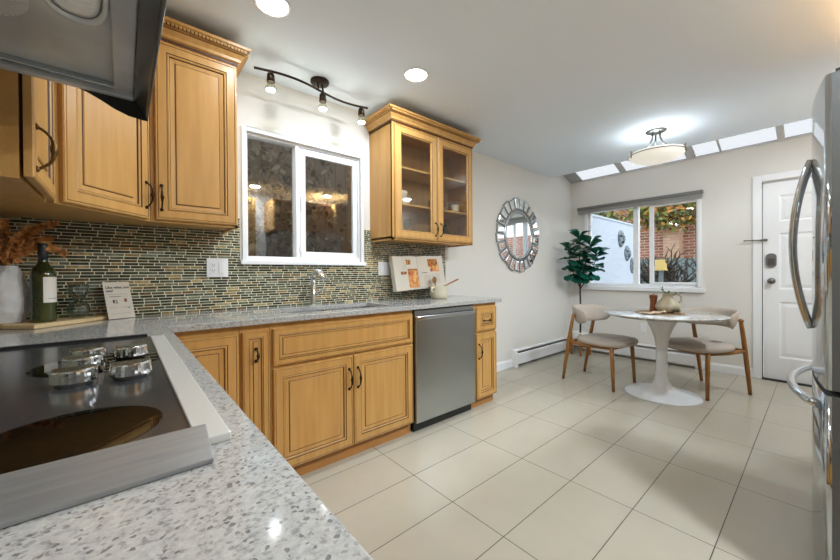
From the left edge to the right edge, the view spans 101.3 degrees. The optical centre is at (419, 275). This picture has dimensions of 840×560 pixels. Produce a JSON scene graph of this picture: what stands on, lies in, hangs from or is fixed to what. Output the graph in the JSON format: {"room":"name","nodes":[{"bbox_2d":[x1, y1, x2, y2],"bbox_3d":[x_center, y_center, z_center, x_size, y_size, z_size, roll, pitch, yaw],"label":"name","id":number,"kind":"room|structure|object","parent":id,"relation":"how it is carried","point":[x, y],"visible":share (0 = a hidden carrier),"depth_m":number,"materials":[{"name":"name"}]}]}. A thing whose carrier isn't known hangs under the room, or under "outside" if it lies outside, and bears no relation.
{"room":"kitchen","nodes":[
{"label":"kitchen","id":0,"kind":"room"},
{"bbox_2d":[236,71,571,364],"bbox_3d":[0.122,-0.286,3.434,5.869,2.800,0.150,-1,0,-41],"label":"wall","id":1,"kind":"structure","parent":0,"point":[535,307],"depth_m":3.93,"materials":[{"name":"white paint"}]},
{"bbox_2d":[0,82,154,225],"bbox_3d":[-1.510,-0.762,1.476,0.648,0.997,0.689,-1,0,-41],"label":"upper cabinet","id":2,"kind":"object","parent":1,"relation":"attached to","point":[102,161],"visible":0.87,"depth_m":1.42,"materials":[{"name":"brown wood"}]},
{"bbox_2d":[148,16,250,232],"bbox_3d":[-1.231,-0.766,1.923,0.448,0.997,0.375,-1,0,-41],"label":"upper cabinet","id":3,"kind":"object","parent":1,"relation":"attached to","point":[193,111],"visible":0.95,"depth_m":1.79,"materials":[{"name":"brown wood"}]},
{"bbox_2d":[207,258,227,276],"bbox_3d":[-1.254,-0.052,2.135,0.116,0.116,0.008,-1,0,-41],"label":"wall outlet","id":4,"kind":"object","parent":1,"relation":"attached to","point":[216,267],"visible":1,"depth_m":2.13,"materials":[{"name":"white plastic"}]},
{"bbox_2d":[210,262,216,272],"bbox_3d":[-1.270,-0.052,2.118,0.032,0.066,0.002,-1,0,-41],"label":"socket","id":5,"kind":"object","parent":4,"relation":"attached to","point":[213,265],"depth_m":2.12,"materials":[{"name":"white plastic"}]},
{"bbox_2d":[219,262,224,272],"bbox_3d":[-1.235,-0.052,2.148,0.032,0.066,0.004,-1,0,-41],"label":"switch","id":6,"kind":"object","parent":4,"relation":"attached to","point":[221,264],"depth_m":2.15,"materials":[{"name":"white plastic"}]},
{"bbox_2d":[0,216,445,319],"bbox_3d":[-0.066,-0.082,1.559,2.935,0.585,2.449,-1,0,-41],"label":"backsplash","id":7,"kind":"structure","parent":1,"relation":"attached to","point":[164,268],"depth_m":2.02,"materials":[{"name":"tile"}]},
{"bbox_2d":[240,125,366,265],"bbox_3d":[-0.831,-0.530,2.550,0.935,0.902,0.119,-1,0,-41],"label":"window","id":8,"kind":"structure","parent":1,"relation":"in","point":[301,149],"depth_m":2.52,"materials":[{"name":"white plastic"}]},
{"bbox_2d":[378,262,389,274],"bbox_3d":[-0.308,-0.064,2.948,0.116,0.112,0.008,-1,0,-41],"label":"wall switch","id":9,"kind":"object","parent":1,"relation":"attached to","point":[383,267],"visible":1,"depth_m":2.94,"materials":[{"name":"white plastic"}]},
{"bbox_2d":[363,103,480,247],"bbox_3d":[0.056,-0.782,3.029,1.054,0.997,0.377,-1,0,-41],"label":"upper cabinet","id":10,"kind":"object","parent":1,"relation":"attached to","point":[421,156],"visible":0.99,"depth_m":2.92,"materials":[{"name":"brown wood"}]},
{"bbox_2d":[402,166,465,189],"bbox_3d":[0.032,-0.866,3.056,0.896,0.016,0.280,-1,0,-41],"label":"shelf","id":11,"kind":"object","parent":10,"relation":"attached to","point":[410,176],"depth_m":3.09,"materials":[{"name":"brown wood"}]},
{"bbox_2d":[402,203,465,218],"bbox_3d":[0.034,-0.576,3.057,0.896,0.016,0.280,-1,0,-41],"label":"shelf","id":12,"kind":"object","parent":10,"relation":"attached to","point":[411,210],"depth_m":3.10,"materials":[{"name":"brown wood"}]},
{"bbox_2d":[443,222,449,234],"bbox_3d":[0.205,-0.422,3.283,0.210,0.205,0.053,-1,0,-41],"label":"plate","id":13,"kind":"object","parent":10,"relation":"in","point":[446,230],"visible":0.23,"depth_m":3.34,"materials":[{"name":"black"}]},
{"bbox_2d":[451,205,458,211],"bbox_3d":[0.335,-0.630,3.283,0.076,0.085,0.076,-1,0,-41],"label":"mug","id":14,"kind":"object","parent":10,"relation":"on","point":[453,207],"visible":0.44,"depth_m":3.25,"materials":[{"name":"white ceramic"}]},
{"bbox_3d":[-0.175,-0.589,2.871,0.184,0.014,0.184,-1,0,-41],"label":"dinner plate","id":15,"kind":"object","parent":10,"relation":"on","visible":0},
{"bbox_3d":[-0.175,-0.603,2.871,0.184,0.014,0.184,-1,0,-41],"label":"dinner plate","id":16,"kind":"object","parent":15,"relation":"on","visible":0},
{"bbox_3d":[-0.175,-0.617,2.871,0.184,0.014,0.184,-1,0,-41],"label":"dinner plate","id":17,"kind":"object","parent":16,"relation":"on","visible":0},
{"bbox_2d":[402,190,406,198],"bbox_3d":[-0.175,-0.664,2.870,0.140,0.075,0.140,-1,0,-41],"label":"bowl","id":18,"kind":"object","parent":17,"relation":"on","point":[404,193],"visible":0.27,"depth_m":2.83,"materials":[{"name":"white ceramic"}]},
{"bbox_2d":[497,359,511,371],"bbox_3d":[0.715,1.060,3.835,1.045,0.095,0.014,-1,0,-41],"label":"baseboard","id":19,"kind":"structure","parent":1,"relation":"attached to","point":[506,364],"depth_m":4.07,"materials":[{"name":"white"}]},
{"bbox_2d":[495,198,538,272],"bbox_3d":[1.227,-0.504,4.264,0.926,0.926,0.025,-1,0,-41],"label":"sunburst mirror","id":20,"kind":"object","parent":1,"relation":"attached to","point":[517,226],"visible":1,"depth_m":4.24,"materials":[{"name":"silver glass"}]},
{"bbox_2d":[511,336,573,367],"bbox_3d":[1.692,0.989,4.637,1.485,0.212,0.071,-1,0,-41],"label":"baseboard heater","id":21,"kind":"object","parent":1,"relation":"attached to","point":[535,351],"visible":0.84,"depth_m":4.47,"materials":[{"name":"white metal"}]},
{"bbox_2d":[515,336,566,350],"bbox_3d":[1.702,0.900,4.659,1.440,0.018,0.051,-1,0,-41],"label":"hood","id":22,"kind":"object","parent":21,"relation":"attached to","point":[562,339],"depth_m":4.60,"materials":[{"name":"white metal"}]},
{"bbox_2d":[165,0,839,177],"bbox_3d":[0.994,-1.394,1.838,5.130,0.100,3.409,-1,0,-41],"label":"ceiling","id":23,"kind":"structure","parent":0,"point":[549,88],"depth_m":2.16,"materials":[{"name":"white paint"}]},
{"bbox_2d":[253,0,291,18],"bbox_3d":[-0.722,-1.327,1.691,0.176,0.007,0.176,-1,0,-41],"label":"recessed light","id":24,"kind":"object","parent":23,"relation":"in","point":[277,9],"visible":1,"depth_m":1.71,"materials":[{"name":"white ceramic"}]},
{"bbox_2d":[254,66,367,123],"bbox_3d":[-0.704,-1.228,2.325,0.794,0.212,0.148,-1,0,-44],"label":"track light","id":25,"kind":"object","parent":23,"relation":"attached to","point":[317,82],"visible":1,"depth_m":2.31,"materials":[{"name":"brown metal"}]},
{"bbox_2d":[403,67,428,82],"bbox_3d":[-0.027,-1.335,2.294,0.176,0.007,0.176,-1,0,-41],"label":"recessed light","id":26,"kind":"object","parent":23,"relation":"in","point":[413,74],"visible":1,"depth_m":2.29,"materials":[{"name":"white ceramic"}]},
{"bbox_2d":[627,127,686,164],"bbox_3d":[2.218,-1.212,3.232,0.464,0.298,0.470,-1,0,-41],"label":"dome ceiling light","id":27,"kind":"object","parent":23,"relation":"attached to","point":[659,154],"visible":1,"depth_m":3.15,"materials":[{"name":"white glass"}]},
{"bbox_2d":[300,348,814,559],"bbox_3d":[1.244,1.163,2.150,5.869,0.100,3.559,-1,0,-41],"label":"floor","id":28,"kind":"structure","parent":0,"point":[551,467],"depth_m":1.92,"materials":[{"name":"tile"}]},
{"bbox_2d":[174,327,239,407],"bbox_3d":[-1.176,0.690,1.827,0.277,0.885,0.574,-1,0,-41],"label":"base cabinet","id":29,"kind":"object","parent":28,"relation":"on","point":[217,350],"visible":0.22,"depth_m":1.65,"materials":[{"name":"brown wood"}]},
{"bbox_2d":[239,324,270,442],"bbox_3d":[-1.001,0.688,1.949,0.144,0.885,0.617,-1,0,-41],"label":"base cabinet","id":30,"kind":"object","parent":28,"relation":"on","point":[254,340],"visible":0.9,"depth_m":1.75,"materials":[{"name":"brown wood"}]},
{"bbox_2d":[270,306,412,475],"bbox_3d":[-0.579,0.683,2.312,0.965,0.885,0.617,-1,0,-41],"label":"base cabinet","id":31,"kind":"object","parent":28,"relation":"on","point":[341,388],"visible":0.96,"depth_m":2.06,"materials":[{"name":"brown wood"}]},
{"bbox_2d":[412,304,475,431],"bbox_3d":[0.033,0.676,2.847,0.649,0.876,0.584,-1,0,-41],"label":"dishwasher","id":32,"kind":"object","parent":28,"relation":"on","point":[443,343],"visible":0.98,"depth_m":2.60,"materials":[{"name":"silver metal"}]},
{"bbox_2d":[471,302,496,408],"bbox_3d":[0.399,0.671,3.153,0.295,0.885,0.617,-1,0,-41],"label":"base cabinet","id":33,"kind":"object","parent":28,"relation":"on","point":[485,315],"visible":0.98,"depth_m":2.95,"materials":[{"name":"brown wood"}]},
{"bbox_2d":[570,334,590,355],"bbox_3d":[2.232,0.940,4.795,0.198,0.300,0.198,-1,0,-21],"label":"plant stand","id":34,"kind":"object","parent":28,"relation":"on","point":[571,345],"visible":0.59,"depth_m":4.74,"materials":[{"name":"brown wood"}]},
{"bbox_2d":[559,229,609,345],"bbox_3d":[2.256,0.147,4.761,0.677,1.634,0.396,0,0,9],"label":"fiddle leaf fig","id":35,"kind":"object","parent":34,"relation":"on","point":[580,268],"visible":1,"depth_m":4.71,"materials":[{"name":"green plant"}]},
{"bbox_2d":[562,304,637,391],"bbox_3d":[1.891,0.708,3.598,0.532,0.787,0.621,-1,0,-36],"label":"dining chair","id":36,"kind":"object","parent":28,"relation":"on","point":[582,313],"visible":0.99,"depth_m":3.55,"materials":[{"name":"fabric"}]},
{"bbox_2d":[603,308,730,405],"bbox_3d":[2.249,0.722,3.207,0.956,0.754,0.956,-1,0,-41],"label":"pedestal table","id":37,"kind":"object","parent":28,"relation":"on","point":[660,391],"visible":0.94,"depth_m":3.13,"materials":[{"name":"stone"}]},
{"bbox_2d":[635,310,684,314],"bbox_3d":[2.241,0.342,3.227,0.390,0.006,0.390,-1,0,-41],"label":"placemat","id":38,"kind":"object","parent":37,"relation":"on","point":[637,311],"visible":0.41,"depth_m":3.12,"materials":[{"name":"brown"}]},
{"bbox_2d":[638,310,665,313],"bbox_3d":[2.105,0.325,3.127,0.197,0.032,0.105,0,0,6],"label":"linen napkin","id":39,"kind":"object","parent":38,"relation":"on","point":[652,312],"visible":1,"depth_m":3.10,"materials":[{"name":"beige fabric"}]},
{"bbox_2d":[649,293,657,311],"bbox_3d":[2.227,0.252,3.288,0.070,0.172,0.070,-1,0,-41],"label":"pepper mill","id":40,"kind":"object","parent":38,"relation":"on","point":[653,298],"visible":0.91,"depth_m":3.26,"materials":[{"name":"brown wood"}]},
{"bbox_2d":[655,293,682,312],"bbox_3d":[2.297,0.246,3.189,0.214,0.183,0.196,-1,0,-41],"label":"ceramic jug","id":41,"kind":"object","parent":38,"relation":"on","point":[668,303],"visible":0.91,"depth_m":3.13,"materials":[{"name":"beige ceramic"}]},
{"bbox_2d":[673,310,680,313],"bbox_3d":[2.293,0.315,3.077,0.082,0.048,0.078,-1,0,-41],"label":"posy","id":42,"kind":"object","parent":38,"relation":"on","point":[675,311],"visible":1,"depth_m":3.06,"materials":[{"name":"brown"}]},
{"bbox_2d":[668,307,751,400],"bbox_3d":[2.695,0.704,3.308,0.621,0.787,0.532,-1,0,-14],"label":"dining chair","id":43,"kind":"object","parent":28,"relation":"on","point":[698,346],"visible":0.75,"depth_m":3.15,"materials":[{"name":"fabric"}]},
{"bbox_2d":[787,67,839,559],"bbox_3d":[1.908,0.218,1.144,0.900,1.790,0.946,-1,0,-41],"label":"refrigerator","id":44,"kind":"object","parent":28,"relation":"on","point":[824,165],"visible":1,"depth_m":1.14,"materials":[{"name":"grey metal"}]},
{"bbox_2d":[572,330,588,345],"bbox_3d":[2.232,0.869,4.794,0.206,0.190,0.206,-1,0,-41],"label":"pot","id":45,"kind":"object","parent":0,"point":[575,334],"depth_m":4.78,"materials":[{"name":"white ceramic"}]},
{"bbox_2d":[571,135,811,375],"bbox_3d":[3.451,-0.148,3.951,0.150,2.488,3.409,-1,0,-41],"label":"wall","id":46,"kind":"structure","parent":0,"point":[725,179],"depth_m":3.94,"materials":[{"name":"white paint"}]},
{"bbox_2d":[576,343,700,368],"bbox_3d":[2.794,0.982,4.560,0.071,0.212,1.450,-1,0,-41],"label":"baseboard heater","id":47,"kind":"object","parent":46,"relation":"attached to","point":[642,351],"visible":0.45,"depth_m":4.36,"materials":[{"name":"white metal"}]},
{"bbox_2d":[637,343,678,350],"bbox_3d":[2.787,0.892,4.583,0.051,0.018,1.405,-1,0,-41],"label":"hood","id":48,"kind":"object","parent":47,"relation":"attached to","point":[644,346],"depth_m":4.41,"materials":[{"name":"white metal"}]},
{"bbox_2d":[582,198,704,292],"bbox_3d":[2.870,-0.385,4.543,0.135,1.157,1.395,-1,0,-41],"label":"window","id":49,"kind":"structure","parent":46,"relation":"in","point":[693,287],"depth_m":4.42,"materials":[{"name":"white"}]},
{"bbox_2d":[577,190,703,214],"bbox_3d":[2.803,-0.951,4.535,0.054,0.093,1.450,-1,0,-41],"label":"window blind","id":50,"kind":"object","parent":49,"relation":"attached to","point":[697,194],"visible":1,"depth_m":4.42,"materials":[{"name":"grey"}]},
{"bbox_2d":[640,323,646,331],"bbox_3d":[2.905,0.667,4.477,0.005,0.115,0.070,-1,0,-41],"label":"wall outlet","id":51,"kind":"object","parent":46,"relation":"attached to","point":[643,326],"visible":1,"depth_m":4.47,"materials":[{"name":"white plastic"}]},
{"bbox_2d":[563,125,811,183],"bbox_3d":[3.185,-1.509,3.789,0.739,0.256,3.309,-1,0,-41],"label":"window","id":52,"kind":"structure","parent":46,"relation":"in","point":[573,178],"depth_m":4.02,"materials":[{"name":"white paint"}]},
{"bbox_2d":[702,361,752,376],"bbox_3d":[3.433,1.039,3.863,0.014,0.095,0.430,-1,0,-41],"label":"baseboard","id":53,"kind":"structure","parent":46,"relation":"attached to","point":[731,369],"depth_m":3.85,"materials":[{"name":"white"}]},
{"bbox_2d":[743,178,811,386],"bbox_3d":[3.883,0.059,3.356,0.136,2.055,1.064,-1,0,-41],"label":"door","id":54,"kind":"structure","parent":46,"relation":"in","point":[787,342],"depth_m":3.54,"materials":[{"name":"white"}]},
{"bbox_2d":[752,169,811,378],"bbox_3d":[3.920,0.014,3.296,0.036,2.145,1.065,-1,0,-41],"label":"trim","id":55,"kind":"structure","parent":46,"relation":"attached to","point":[757,185],"depth_m":3.65,"materials":[{"name":"white wood"}]},
{"bbox_3d":[-0.936,-0.090,0.243,0.100,2.460,3.309,-1,0,-41],"label":"wall","id":56,"kind":"structure","parent":0,"visible":0},
{"bbox_2d":[0,69,58,202],"bbox_3d":[-1.285,-0.759,0.995,0.362,1.001,0.412,-1,0,-41],"label":"upper cabinet","id":57,"kind":"object","parent":56,"relation":"attached to","point":[29,151],"visible":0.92,"depth_m":0.94,"materials":[{"name":"brown wood"}]},
{"bbox_2d":[0,0,166,121],"bbox_3d":[-0.816,-0.592,0.605,0.563,0.222,0.768,-1,0,-41],"label":"range hood","id":58,"kind":"object","parent":56,"relation":"attached to","point":[108,50],"visible":1,"depth_m":0.82,"materials":[{"name":"silver metal"}]},
{"bbox_2d":[0,0,28,16],"bbox_3d":[-0.846,-0.554,0.631,0.170,0.006,0.209,-1,0,-41],"label":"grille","id":59,"kind":"object","parent":58,"relation":"attached to","point":[8,8],"depth_m":0.71,"materials":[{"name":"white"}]},
{"bbox_2d":[43,0,109,25],"bbox_3d":[-0.662,-0.556,0.651,0.112,0.009,0.270,-1,0,-42],"label":"lamp","id":60,"kind":"object","parent":58,"relation":"attached to","point":[84,12],"depth_m":0.72,"materials":[{"name":"white"}]},
{"label":"outside","id":61,"kind":"structure","parent":0,"visible":0},
{"bbox_3d":[8.071,1.125,6.942,10.730,0.060,18.000,-1,0,-41],"label":"courtyard","id":62,"kind":"object","parent":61,"visible":0},
{"bbox_2d":[593,214,632,283],"bbox_3d":[3.377,0.074,6.104,2.520,2.120,0.180,-1,0,-41],"label":"wall","id":63,"kind":"structure","parent":62,"relation":"on","point":[616,267],"depth_m":6.00,"materials":[{"name":"white paint"}]},
{"bbox_2d":[618,230,625,246],"bbox_3d":[3.637,-0.673,6.174,0.260,0.310,0.079,-1,0,-41],"label":"mask","id":64,"kind":"object","parent":63,"relation":"attached to","point":[621,238],"visible":1,"depth_m":6.14,"materials":[{"name":"black"}]},
{"bbox_2d":[624,246,631,260],"bbox_3d":[3.866,-0.421,6.372,0.240,0.280,0.077,-1,0,-41],"label":"mask","id":65,"kind":"object","parent":63,"relation":"attached to","point":[627,252],"visible":1,"depth_m":6.34,"materials":[{"name":"black"}]},
{"bbox_2d":[630,258,632,272],"bbox_3d":[4.072,-0.203,6.550,0.220,0.300,0.075,-1,0,-41],"label":"mask","id":66,"kind":"object","parent":63,"relation":"attached to","point":[631,260],"visible":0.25,"depth_m":6.51,"materials":[{"name":"black"}]},
{"bbox_2d":[593,209,641,229],"bbox_3d":[3.931,-1.251,8.343,1.288,1.402,2.521,-1,0,-41],"label":"hedge","id":67,"kind":"object","parent":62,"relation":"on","point":[612,215],"visible":0.04,"depth_m":7.77,"materials":[{"name":"green plant"}]},
{"bbox_2d":[605,209,632,222],"bbox_3d":[6.380,-0.774,14.194,1.800,3.680,5.200,-1,0,-41],"label":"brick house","id":68,"kind":"structure","parent":62,"relation":"on","point":[616,211],"depth_m":12.12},
{"bbox_2d":[654,259,667,281],"bbox_3d":[4.707,0.401,6.726,0.180,1.440,0.180,-1,0,-41],"label":"lamp","id":69,"kind":"object","parent":62,"relation":"on","point":[660,265],"visible":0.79,"depth_m":6.68,"materials":[{"name":"yellow fabric"}]},
{"bbox_2d":[640,221,695,258],"bbox_3d":[9.398,-0.190,6.171,0.300,2.560,11.100,-1,0,-41],"label":"brick wall","id":70,"kind":"structure","parent":62,"relation":"on","point":[689,238],"depth_m":9.30,"materials":[{"name":"red brick"}]},
{"bbox_2d":[640,244,696,283],"bbox_3d":[5.418,0.251,6.845,1.634,1.796,2.524,-1,0,-41],"label":"bare shrub","id":71,"kind":"object","parent":62,"relation":"on","point":[670,273],"visible":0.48,"depth_m":6.91,"materials":[{"name":"brown plant"}]},
{"bbox_2d":[640,257,696,283],"bbox_3d":[6.459,0.344,7.402,0.080,1.520,3.800,-1,0,-41],"label":"fence","id":72,"kind":"object","parent":62,"relation":"on","point":[689,270],"visible":0.05,"depth_m":7.89,"materials":[{"name":"grey"}]},
{"bbox_2d":[663,224,682,257],"bbox_3d":[6.544,-0.225,8.913,0.430,2.640,0.420,-1,0,-41],"label":"brick pillar","id":73,"kind":"structure","parent":62,"relation":"on","point":[671,238],"depth_m":8.80,"materials":[{"name":"brick"}]},
{"bbox_2d":[609,202,695,235],"bbox_3d":[6.359,-1.628,8.438,0.781,1.311,5.299,-1,0,-39],"label":"ivy","id":74,"kind":"object","parent":73,"relation":"attached to","point":[685,213],"visible":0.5,"depth_m":8.54,"materials":[{"name":"green plant"}]},
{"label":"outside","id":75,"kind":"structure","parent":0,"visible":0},
{"bbox_3d":[-1.968,1.216,3.992,8.200,0.060,3.380,-1,0,-41],"label":"yard","id":76,"kind":"structure","parent":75,"visible":0},
{"bbox_2d":[247,139,351,256],"bbox_3d":[-1.527,-0.842,3.560,2.767,2.585,0.918,-1,0,-41],"label":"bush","id":77,"kind":"object","parent":76,"relation":"on","point":[264,199],"visible":0.44,"depth_m":3.62,"materials":[{"name":"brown plant"}]},
{"bbox_2d":[247,138,351,256],"bbox_3d":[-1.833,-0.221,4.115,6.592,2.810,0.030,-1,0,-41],"label":"window glass","id":78,"kind":"object","parent":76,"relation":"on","point":[340,173],"visible":0.02,"depth_m":4.54,"materials":[{"name":"clear glass"}]},
{"bbox_3d":[-0.481,0.693,0.282,0.615,0.885,2.695,-1,0,-41],"label":"base cabinet","id":79,"kind":"object","parent":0,"visible":0},
{"bbox_2d":[0,295,501,559],"bbox_3d":[0.252,0.225,1.278,3.045,0.030,3.289,-1,0,-41],"label":"countertop","id":80,"kind":"structure","parent":79,"relation":"on","point":[249,503],"depth_m":0.33,"materials":[{"name":"grey stone"}]},
{"bbox_2d":[0,315,107,328],"bbox_3d":[-1.744,0.213,1.615,0.290,0.018,0.356,0,0,4],"label":"serving board","id":81,"kind":"object","parent":80,"relation":"on","point":[26,324],"visible":0.68,"depth_m":1.53,"materials":[{"name":"beige wood"}]},
{"bbox_2d":[0,265,29,323],"bbox_3d":[-1.813,0.080,1.507,0.157,0.250,0.152,-1,0,-41],"label":"vase","id":82,"kind":"object","parent":81,"relation":"on","point":[14,286],"visible":0.96,"depth_m":1.49,"materials":[{"name":"white ceramic"}]},
{"bbox_2d":[0,242,5,265],"bbox_3d":[-1.747,0.006,1.431,0.230,0.298,0.039,0,0,41],"label":"fern","id":83,"kind":"object","parent":82,"relation":"in","point":[2,253],"visible":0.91,"depth_m":1.45,"materials":[{"name":"brown plant"}]},
{"bbox_2d":[0,218,11,265],"bbox_3d":[-1.741,-0.039,1.434,0.193,0.388,0.056,0,0,37],"label":"fern","id":84,"kind":"object","parent":82,"relation":"in","point":[6,233],"visible":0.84,"depth_m":1.43,"materials":[{"name":"brown plant"}]},
{"bbox_2d":[2,254,24,265],"bbox_3d":[-1.755,0.029,1.473,0.167,0.251,0.030,0,0,19],"label":"fern","id":85,"kind":"object","parent":82,"relation":"in","point":[11,259],"visible":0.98,"depth_m":1.46,"materials":[{"name":"brown plant"}]},
{"bbox_2d":[4,238,25,265],"bbox_3d":[-1.728,-0.004,1.462,0.218,0.317,0.050,0,0,31],"label":"fern","id":86,"kind":"object","parent":82,"relation":"in","point":[18,242],"visible":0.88,"depth_m":1.46,"materials":[{"name":"brown plant"}]},
{"bbox_2d":[7,222,44,251],"bbox_3d":[-1.718,-0.038,1.474,0.214,0.385,0.048,0,0,7],"label":"fern","id":87,"kind":"object","parent":82,"relation":"in","point":[27,230],"visible":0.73,"depth_m":1.48,"materials":[{"name":"brown plant"}]},
{"bbox_2d":[5,235,56,265],"bbox_3d":[-1.740,-0.019,1.539,0.170,0.347,0.019,-1,0,-35],"label":"fern","id":88,"kind":"object","parent":82,"relation":"in","point":[42,238],"visible":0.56,"depth_m":1.57,"materials":[{"name":"brown plant"}]},
{"bbox_2d":[7,219,59,265],"bbox_3d":[-1.706,-0.049,1.498,0.243,0.406,0.044,0,0,-5],"label":"fern","id":89,"kind":"object","parent":82,"relation":"in","point":[49,224],"visible":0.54,"depth_m":1.51,"materials":[{"name":"brown plant"}]},
{"bbox_2d":[0,239,70,264],"bbox_3d":[-1.704,-0.004,1.526,0.239,0.318,0.052,-1,0,-15],"label":"fern","id":90,"kind":"object","parent":82,"relation":"in","point":[30,248],"visible":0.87,"depth_m":1.52,"materials":[{"name":"brown plant"}]},
{"bbox_2d":[29,241,56,322],"bbox_3d":[-1.681,0.024,1.538,0.082,0.360,0.082,-1,0,-41],"label":"wine bottle","id":91,"kind":"object","parent":81,"relation":"on","point":[42,278],"visible":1,"depth_m":1.51,"materials":[{"name":"green glass"}]},
{"bbox_2d":[67,300,89,317],"bbox_3d":[-1.664,0.160,1.679,0.082,0.085,0.082,-1,0,-41],"label":"glass","id":92,"kind":"object","parent":81,"relation":"on","point":[75,300],"visible":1,"depth_m":1.67,"materials":[{"name":"clear glass"}]},
{"bbox_2d":[67,284,88,299],"bbox_3d":[-1.665,0.078,1.679,0.076,0.078,0.076,-1,0,-41],"label":"glass","id":93,"kind":"object","parent":92,"relation":"on","point":[67,284],"visible":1,"depth_m":1.66,"materials":[{"name":"clear glass"}]},
{"bbox_2d":[0,334,230,528],"bbox_3d":[-0.790,0.201,0.655,0.562,0.040,1.100,-1,0,-41],"label":"glass cooktop","id":94,"kind":"object","parent":80,"relation":"in","point":[85,420],"visible":1,"depth_m":0.50,"materials":[{"name":"black glass"}]},
{"bbox_2d":[102,282,134,319],"bbox_3d":[-1.565,0.125,1.791,0.060,0.187,0.116,0,0,22],"label":"sign card","id":95,"kind":"object","parent":80,"relation":"on","point":[117,295],"visible":1,"depth_m":1.79,"materials":[{"name":"beige paper"}]},
{"bbox_2d":[108,294,130,313],"bbox_3d":[-1.558,0.143,1.788,0.031,0.099,0.092,0,0,22],"label":"print","id":96,"kind":"object","parent":95,"relation":"attached to","point":[117,303],"depth_m":1.79,"materials":[{"name":"grey paper"}]},
{"bbox_2d":[309,269,324,305],"bbox_3d":[-0.699,0.079,2.434,0.105,0.262,0.201,-1,0,-41],"label":"kitchen faucet","id":97,"kind":"object","parent":80,"relation":"on","point":[313,293],"visible":1,"depth_m":2.46,"materials":[{"name":"silver metal"}]},
{"bbox_2d":[288,306,367,313],"bbox_3d":[-0.574,0.323,2.329,0.731,0.165,0.361,-1,0,-41],"label":"sink","id":98,"kind":"object","parent":80,"relation":"in","point":[365,306],"visible":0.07,"depth_m":2.46,"materials":[{"name":"silver metal"}]},
{"bbox_2d":[408,289,428,298],"bbox_3d":[-0.011,0.160,3.083,0.160,0.079,0.154,-1,0,-41],"label":"book stand","id":99,"kind":"object","parent":80,"relation":"on","point":[423,289],"visible":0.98,"depth_m":3.06,"materials":[{"name":"black plastic"}]},
{"bbox_2d":[389,256,445,291],"bbox_3d":[-0.010,-0.028,3.088,0.594,0.324,0.096,-1,0,-41],"label":"open cookbook","id":100,"kind":"object","parent":99,"relation":"on","point":[407,272],"visible":0.88,"depth_m":3.05,"materials":[{"name":"beige paper"}]},
{"bbox_2d":[430,286,448,298],"bbox_3d":[0.163,0.144,3.074,0.195,0.112,0.178,-1,0,-16],"label":"pot","id":101,"kind":"object","parent":80,"relation":"on","point":[437,292],"visible":0.99,"depth_m":3.00,"materials":[{"name":"beige ceramic"}]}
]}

